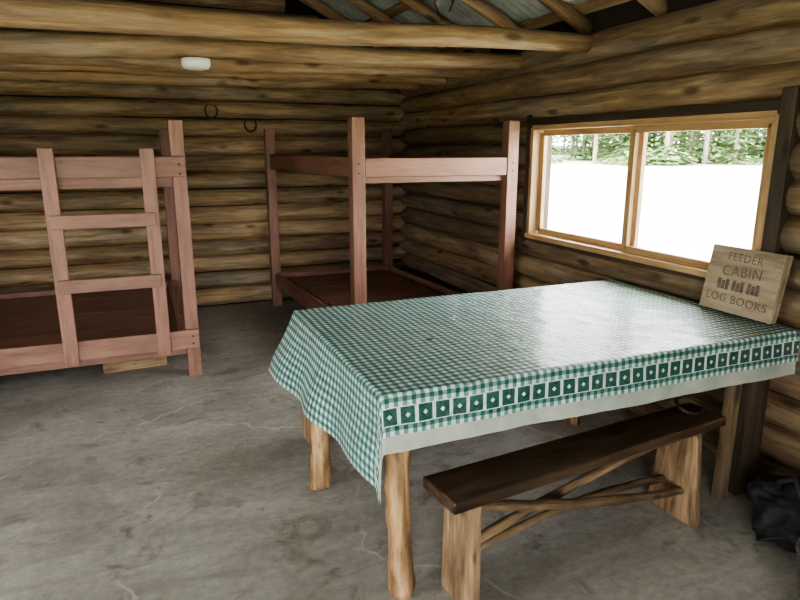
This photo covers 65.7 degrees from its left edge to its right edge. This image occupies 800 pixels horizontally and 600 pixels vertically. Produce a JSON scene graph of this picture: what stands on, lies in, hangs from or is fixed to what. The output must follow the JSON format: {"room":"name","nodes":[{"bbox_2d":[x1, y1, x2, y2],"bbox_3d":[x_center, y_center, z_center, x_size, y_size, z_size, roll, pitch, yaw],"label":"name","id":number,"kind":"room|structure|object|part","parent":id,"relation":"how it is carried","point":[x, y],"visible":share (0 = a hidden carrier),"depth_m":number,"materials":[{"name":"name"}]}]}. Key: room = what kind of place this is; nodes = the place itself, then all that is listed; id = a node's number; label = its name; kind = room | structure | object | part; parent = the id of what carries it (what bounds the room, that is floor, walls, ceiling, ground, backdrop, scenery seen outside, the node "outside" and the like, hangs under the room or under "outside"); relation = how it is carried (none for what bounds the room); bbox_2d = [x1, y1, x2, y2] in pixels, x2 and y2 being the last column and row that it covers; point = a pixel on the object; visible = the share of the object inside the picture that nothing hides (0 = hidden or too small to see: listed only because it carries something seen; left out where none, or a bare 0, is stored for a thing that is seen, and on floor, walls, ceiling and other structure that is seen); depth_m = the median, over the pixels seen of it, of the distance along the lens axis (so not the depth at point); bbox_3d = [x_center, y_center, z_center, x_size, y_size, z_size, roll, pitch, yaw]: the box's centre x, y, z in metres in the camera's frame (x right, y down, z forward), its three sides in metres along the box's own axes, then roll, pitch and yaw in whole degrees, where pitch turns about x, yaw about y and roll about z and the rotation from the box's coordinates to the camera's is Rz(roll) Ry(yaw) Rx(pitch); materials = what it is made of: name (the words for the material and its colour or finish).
{"room":"log cabin interior","nodes":[
{"label":"log cabin interior","id":0,"kind":"room"},
{"bbox_2d":[0,0,407,305],"bbox_3d":[-2.418,-1.608,5.751,5.800,3.514,0.199,-6,15,-22],"label":"wall","id":1,"kind":"structure","parent":0,"point":[218,153],"depth_m":6.00,"materials":[{"name":"brown wood"}]},
{"bbox_2d":[0,0,398,306],"bbox_3d":[-2.399,-1.724,5.743,5.350,3.750,0.060,-6,15,-22],"label":"chinking","id":2,"kind":"object","parent":1,"relation":"attached to","point":[297,7],"visible":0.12,"depth_m":6.03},
{"bbox_2d":[204,104,217,118],"bbox_3d":[-1.785,-1.778,5.858,0.128,0.133,0.022,-6,15,-22],"label":"horseshoe","id":3,"kind":"object","parent":1,"relation":"attached to","point":[206,114],"visible":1,"depth_m":5.86,"materials":[{"name":"metal"}]},
{"bbox_2d":[244,118,256,132],"bbox_3d":[-1.452,-1.694,6.021,0.128,0.133,0.022,-6,15,-22],"label":"horseshoe","id":4,"kind":"object","parent":1,"relation":"attached to","point":[245,127],"visible":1,"depth_m":6.02,"materials":[{"name":"metal"}]},
{"bbox_2d":[0,297,797,599],"bbox_3d":[-0.848,1.068,2.431,5.850,0.120,8.750,-6,15,-22],"label":"floor","id":5,"kind":"structure","parent":0,"point":[162,482],"depth_m":2.72,"materials":[{"name":"concrete"}]},
{"bbox_2d":[0,120,201,375],"bbox_3d":[-2.730,-0.412,4.598,2.140,1.739,2.003,-6,15,-22],"label":"bunk bed","id":6,"kind":"object","parent":5,"relation":"on","point":[92,321],"visible":1,"depth_m":4.07,"materials":[{"name":"wood"}]},
{"bbox_2d":[102,357,166,373],"bbox_3d":[-1.980,0.418,4.630,0.438,0.110,0.339,-6,15,-22],"label":"timber offcut","id":7,"kind":"object","parent":5,"relation":"on","point":[143,363],"visible":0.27,"depth_m":4.49,"materials":[{"name":"brown wood"}]},
{"bbox_2d":[302,409,311,448],"bbox_3d":[0.089,0.492,3.582,1.464,0.460,0.250,-6,15,-22],"label":"bench","id":8,"kind":"object","parent":5,"relation":"on","point":[305,421],"visible":0.02,"depth_m":3.34,"materials":[{"name":"brown wood"}]},
{"bbox_2d":[263,117,519,308],"bbox_3d":[-0.230,-0.629,5.439,1.415,1.765,2.314,-6,15,-22],"label":"bunk bed","id":9,"kind":"object","parent":5,"relation":"on","point":[360,283],"visible":0.67,"depth_m":4.70,"materials":[{"name":"wood"}]},
{"bbox_2d":[308,340,769,599],"bbox_3d":[0.592,0.486,2.953,1.977,0.768,1.177,-6,15,-22],"label":"dining table","id":10,"kind":"object","parent":5,"relation":"on","point":[745,426],"visible":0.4,"depth_m":2.76,"materials":[{"name":"brown wood"}]},
{"bbox_2d":[268,279,799,508],"bbox_3d":[0.543,0.293,2.913,2.106,0.422,1.260,-6,15,-22],"label":"tablecloth","id":11,"kind":"object","parent":10,"relation":"on","point":[388,377],"visible":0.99,"depth_m":2.48,"materials":[{"name":"green plastic"}]},
{"bbox_2d":[699,244,793,323],"bbox_3d":[1.608,-0.084,2.904,0.101,0.312,0.380,-6,15,-22],"label":"sign","id":12,"kind":"object","parent":11,"relation":"on","point":[747,283],"visible":1,"depth_m":2.86,"materials":[{"name":"brown wood"}]},
{"bbox_3d":[1.464,0.550,2.761,0.055,0.732,0.040,-6,15,-22],"label":"plank leg","id":13,"kind":"part","parent":10,"relation":"part of","materials":[{"name":"brown wood"}]},
{"bbox_3d":[1.593,0.537,2.813,0.120,0.732,0.045,-6,15,-22],"label":"wall leg","id":14,"kind":"part","parent":10,"relation":"part of","materials":[{"name":"brown wood"}]},
{"bbox_2d":[423,402,726,599],"bbox_3d":[0.729,0.772,2.421,1.378,0.460,0.247,-7,15,-28],"label":"bench","id":15,"kind":"object","parent":5,"relation":"on","point":[465,491],"visible":1,"depth_m":2.30,"materials":[{"name":"brown wood"}]},
{"bbox_3d":[0.729,0.570,2.373,1.378,0.044,0.200,-7,15,-28],"label":"seat","id":16,"kind":"part","parent":15,"relation":"part of","materials":[{"name":"brown wood"}]},
{"bbox_2d":[675,394,704,414],"bbox_3d":[1.233,0.444,2.637,0.136,0.059,0.105,-6,15,-22],"label":"ring","id":17,"kind":"object","parent":15,"relation":"on","point":[698,400],"visible":0.94,"depth_m":2.62,"materials":[{"name":"black metal"}]},
{"bbox_2d":[747,474,799,552],"bbox_3d":[1.610,0.825,2.496,0.358,0.317,0.454,-6,15,-22],"label":"duffel bag","id":18,"kind":"object","parent":5,"relation":"on","point":[775,499],"visible":0.98,"depth_m":2.45,"materials":[{"name":"fabric"}]},
{"bbox_2d":[795,538,799,599],"bbox_3d":[1.431,0.964,1.990,0.320,0.290,0.312,-6,15,-22],"label":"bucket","id":19,"kind":"object","parent":5,"relation":"on","point":[797,545],"visible":1,"depth_m":2.03,"materials":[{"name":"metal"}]},
{"bbox_2d":[300,0,586,49],"bbox_3d":[-0.824,-1.825,1.739,6.600,1.672,8.947,-6,15,-22],"label":"ceiling","id":20,"kind":"structure","parent":0,"point":[518,11],"depth_m":4.78,"materials":[{"name":"metal"}]},
{"bbox_2d":[460,0,522,28],"bbox_3d":[-1.517,-2.269,3.356,5.399,1.423,0.108,-6,15,-22],"label":"rafter","id":21,"kind":"object","parent":20,"relation":"attached to","point":[481,7],"visible":0.58,"depth_m":4.30,"materials":[{"name":"brown wood"}]},
{"bbox_2d":[399,0,799,476],"bbox_3d":[1.660,-0.301,3.168,0.203,2.350,8.550,-6,15,-22],"label":"wall","id":22,"kind":"structure","parent":0,"point":[720,51],"depth_m":3.74,"materials":[{"name":"brown wood"}]},
{"bbox_2d":[301,0,395,48],"bbox_3d":[-2.229,-2.674,5.025,5.401,1.418,0.112,-6,15,-22],"label":"rafter","id":23,"kind":"object","parent":22,"relation":"on","point":[317,5],"visible":0.27,"depth_m":5.66,"materials":[{"name":"brown wood"}]},
{"bbox_2d":[345,0,440,50],"bbox_3d":[-1.992,-2.540,4.469,5.400,1.420,0.111,-6,15,-22],"label":"rafter","id":24,"kind":"object","parent":22,"relation":"on","point":[364,6],"visible":0.37,"depth_m":5.21,"materials":[{"name":"brown wood"}]},
{"bbox_2d":[398,0,490,52],"bbox_3d":[-1.754,-2.405,3.913,5.401,1.421,0.108,-6,15,-22],"label":"rafter","id":25,"kind":"object","parent":22,"relation":"on","point":[418,6],"visible":0.45,"depth_m":4.76,"materials":[{"name":"brown wood"}]},
{"bbox_2d":[538,0,591,33],"bbox_3d":[-1.280,-2.134,2.799,5.398,1.422,0.108,-6,15,-22],"label":"rafter","id":26,"kind":"object","parent":22,"relation":"on","point":[564,10],"visible":0.92,"depth_m":3.84,"materials":[{"name":"brown wood"}]},
{"bbox_2d":[407,0,799,402],"bbox_3d":[1.670,-0.411,3.146,0.060,2.420,8.350,-6,15,-22],"label":"chinking","id":27,"kind":"object","parent":22,"relation":"attached to","point":[630,11],"visible":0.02,"depth_m":3.71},
{"bbox_2d":[637,0,667,15],"bbox_3d":[-1.043,-1.999,2.239,5.399,1.423,0.111,-6,15,-22],"label":"rafter","id":28,"kind":"object","parent":22,"relation":"on","point":[656,7],"visible":0.92,"depth_m":3.33,"materials":[{"name":"brown wood"}]},
{"bbox_2d":[292,0,631,51],"bbox_3d":[-0.819,-1.897,1.709,5.283,1.233,8.280,-6,15,-22],"label":"boards","id":29,"kind":"object","parent":28,"relation":"on","point":[589,6],"visible":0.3,"depth_m":4.20,"materials":[{"name":"brown wood"}]},
{"bbox_2d":[434,0,453,20],"bbox_3d":[0.248,-1.784,3.360,0.128,0.513,0.028,-6,15,-22],"label":"hanging wire","id":30,"kind":"object","parent":29,"relation":"hanging from","point":[435,0],"visible":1,"depth_m":3.39,"materials":[{"name":"metal"}]},
{"bbox_2d":[521,86,799,281],"bbox_3d":[1.402,-0.657,3.726,0.220,1.005,2.065,-6,15,-22],"label":"window","id":31,"kind":"structure","parent":22,"relation":"in","point":[779,116],"depth_m":3.50,"materials":[{"name":"brown wood"}]},
{"bbox_3d":[-3.365,0.193,1.146,0.196,2.344,8.550,-6,15,-22],"label":"wall","id":32,"kind":"structure","parent":0,"visible":0},
{"bbox_2d":[0,71,419,89],"bbox_3d":[-2.256,-1.873,5.218,5.351,0.173,0.131,-6,15,-22],"label":"joist","id":33,"kind":"object","parent":32,"relation":"attached to","point":[59,77],"visible":0.61,"depth_m":5.33,"materials":[{"name":"brown wood"}]},
{"bbox_2d":[0,64,445,85],"bbox_3d":[-2.022,-1.730,4.671,5.351,0.176,0.138,-6,15,-22],"label":"joist","id":34,"kind":"object","parent":32,"relation":"attached to","point":[439,81],"visible":0.52,"depth_m":4.90,"materials":[{"name":"brown wood"}]},
{"bbox_2d":[0,56,480,77],"bbox_3d":[-1.786,-1.584,4.119,5.352,0.210,0.145,-6,15,-22],"label":"joist","id":35,"kind":"object","parent":32,"relation":"attached to","point":[166,64],"visible":0.54,"depth_m":4.36,"materials":[{"name":"brown wood"}]},
{"bbox_2d":[0,30,521,69],"bbox_3d":[-1.556,-1.467,3.576,5.352,0.202,0.153,-6,15,-22],"label":"joist","id":36,"kind":"object","parent":32,"relation":"attached to","point":[12,43],"visible":0.94,"depth_m":3.75,"materials":[{"name":"brown wood"}]},
{"bbox_2d":[181,57,210,70],"bbox_3d":[-1.226,-1.415,3.723,0.170,0.060,0.170,-6,15,-22],"label":"smoke detector","id":37,"kind":"object","parent":36,"relation":"attached to","point":[189,63],"visible":1,"depth_m":3.66,"materials":[{"name":"white plastic"}]},
{"bbox_2d":[0,0,592,52],"bbox_3d":[-1.263,-1.297,2.890,5.352,0.236,0.151,-6,15,-22],"label":"joist","id":38,"kind":"object","parent":32,"relation":"attached to","point":[71,15],"visible":0.99,"depth_m":3.07,"materials":[{"name":"brown wood"}]},
{"label":"outside","id":39,"kind":"structure","parent":0,"visible":0},
{"bbox_2d":[548,145,764,260],"bbox_3d":[0.000,0.333,0.081,220.000,3.230,220.000,-6,15,-22],"label":"ground","id":40,"kind":"structure","parent":39,"point":[686,210],"depth_m":19.74,"materials":[{"name":"white snow"}]},
{"bbox_2d":[551,128,766,165],"bbox_3d":[30.108,-24.518,63.442,75.115,21.084,78.080,-6,15,-22],"label":"trees","id":41,"kind":"object","parent":40,"relation":"on","point":[734,145],"visible":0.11,"depth_m":48.95,"materials":[{"name":"green plant"}]}
]}

